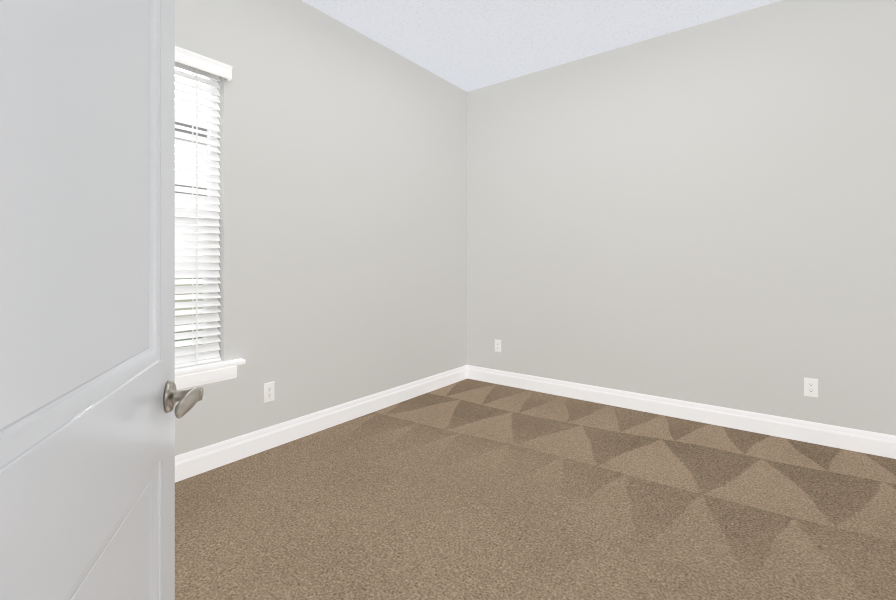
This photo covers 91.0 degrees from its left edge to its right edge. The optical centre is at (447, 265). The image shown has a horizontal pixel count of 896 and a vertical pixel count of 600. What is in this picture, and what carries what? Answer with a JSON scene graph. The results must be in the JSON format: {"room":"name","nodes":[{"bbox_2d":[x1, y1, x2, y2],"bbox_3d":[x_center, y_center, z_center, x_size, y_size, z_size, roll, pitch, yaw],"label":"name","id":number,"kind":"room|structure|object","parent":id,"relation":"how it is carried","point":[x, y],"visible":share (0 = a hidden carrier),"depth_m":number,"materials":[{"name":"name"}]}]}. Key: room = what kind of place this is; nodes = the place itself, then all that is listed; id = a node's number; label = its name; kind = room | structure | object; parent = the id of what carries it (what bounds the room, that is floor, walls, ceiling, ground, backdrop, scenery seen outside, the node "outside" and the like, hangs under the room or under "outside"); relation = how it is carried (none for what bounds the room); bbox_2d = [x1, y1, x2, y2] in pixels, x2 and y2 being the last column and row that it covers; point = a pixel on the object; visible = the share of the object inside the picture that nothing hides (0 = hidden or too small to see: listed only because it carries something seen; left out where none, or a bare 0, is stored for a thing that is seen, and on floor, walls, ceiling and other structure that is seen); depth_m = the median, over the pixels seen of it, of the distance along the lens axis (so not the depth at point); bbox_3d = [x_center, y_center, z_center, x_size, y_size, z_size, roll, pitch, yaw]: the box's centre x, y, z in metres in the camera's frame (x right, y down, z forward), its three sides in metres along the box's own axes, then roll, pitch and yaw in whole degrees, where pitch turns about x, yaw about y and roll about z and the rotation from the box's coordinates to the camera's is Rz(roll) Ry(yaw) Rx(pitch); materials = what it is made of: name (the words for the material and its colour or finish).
{"room":"empty bedroom","nodes":[
{"label":"empty bedroom","id":0,"kind":"room"},
{"bbox_2d":[175,0,466,455],"bbox_3d":[-1.035,-0.331,3.185,0.140,3.050,4.185,0,0,37],"label":"wall","id":1,"kind":"structure","parent":0,"point":[342,191],"depth_m":3.23,"materials":[{"name":"grey paint"}]},
{"bbox_2d":[175,67,245,389],"bbox_3d":[-1.630,-0.260,2.344,0.181,1.892,1.045,0,0,37],"label":"window","id":2,"kind":"structure","parent":1,"relation":"in","point":[190,132],"depth_m":2.59,"materials":[{"name":"white plastic"}]},
{"bbox_2d":[175,46,232,367],"bbox_3d":[-1.615,-0.317,2.333,0.124,1.775,0.891,0,0,37],"label":"window blind","id":3,"kind":"object","parent":2,"relation":"attached to","point":[195,261],"visible":0.27,"depth_m":2.56,"materials":[{"name":"white plastic"}]},
{"bbox_2d":[264,381,274,402],"bbox_3d":[-1.170,0.826,2.885,0.008,0.125,0.075,0,0,37],"label":"electrical outlet","id":4,"kind":"object","parent":1,"relation":"attached to","point":[269,391],"visible":1,"depth_m":2.88,"materials":[{"name":"white plastic"}]},
{"bbox_2d":[175,365,466,482],"bbox_3d":[-0.973,1.124,3.138,0.016,0.140,3.905,0,0,37],"label":"baseboard","id":5,"kind":"structure","parent":1,"relation":"attached to","point":[202,460],"depth_m":3.05,"materials":[{"name":"white wood"}]},
{"bbox_2d":[175,379,895,599],"bbox_3d":[0.394,1.254,2.098,3.730,0.120,4.185,0,0,37],"label":"floor","id":6,"kind":"structure","parent":0,"point":[468,489],"depth_m":2.14,"materials":[{"name":"brown carpet"}]},
{"bbox_2d":[301,0,780,91],"bbox_3d":[0.394,-1.916,2.098,3.730,0.120,4.185,0,0,37],"label":"ceiling","id":7,"kind":"structure","parent":0,"point":[467,45],"depth_m":3.41,"materials":[{"name":"paint"}]},
{"bbox_2d":[467,0,895,435],"bbox_3d":[1.618,-0.331,3.708,3.450,3.050,0.140,0,0,37],"label":"wall","id":8,"kind":"structure","parent":0,"point":[703,213],"depth_m":3.35,"materials":[{"name":"grey paint"}]},
{"bbox_2d":[495,339,500,351],"bbox_3d":[0.505,0.809,4.462,0.075,0.125,0.008,0,0,37],"label":"electrical outlet","id":9,"kind":"object","parent":8,"relation":"attached to","point":[497,345],"visible":1,"depth_m":4.46,"materials":[{"name":"white plastic"}]},
{"bbox_2d":[467,365,895,458],"bbox_3d":[1.571,1.124,3.646,3.390,0.140,0.016,0,0,37],"label":"baseboard","id":10,"kind":"structure","parent":8,"relation":"attached to","point":[879,444],"depth_m":3.33,"materials":[{"name":"white wood"}]},
{"bbox_2d":[804,377,817,397],"bbox_3d":[2.455,0.822,2.978,0.075,0.125,0.008,0,0,37],"label":"electrical outlet","id":11,"kind":"object","parent":8,"relation":"attached to","point":[810,387],"visible":1,"depth_m":2.98,"materials":[{"name":"white plastic"}]},
{"bbox_3d":[-0.138,0.138,-0.038,0.882,2.111,0.172,0,0,37],"label":"door frame","id":12,"kind":"structure","parent":0,"visible":0},
{"bbox_2d":[0,0,203,599],"bbox_3d":[-0.510,0.166,0.631,0.169,2.032,0.782,0,0,-19],"label":"door","id":13,"kind":"structure","parent":12,"relation":"attached to","point":[91,395],"depth_m":0.60,"materials":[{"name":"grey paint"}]}
]}

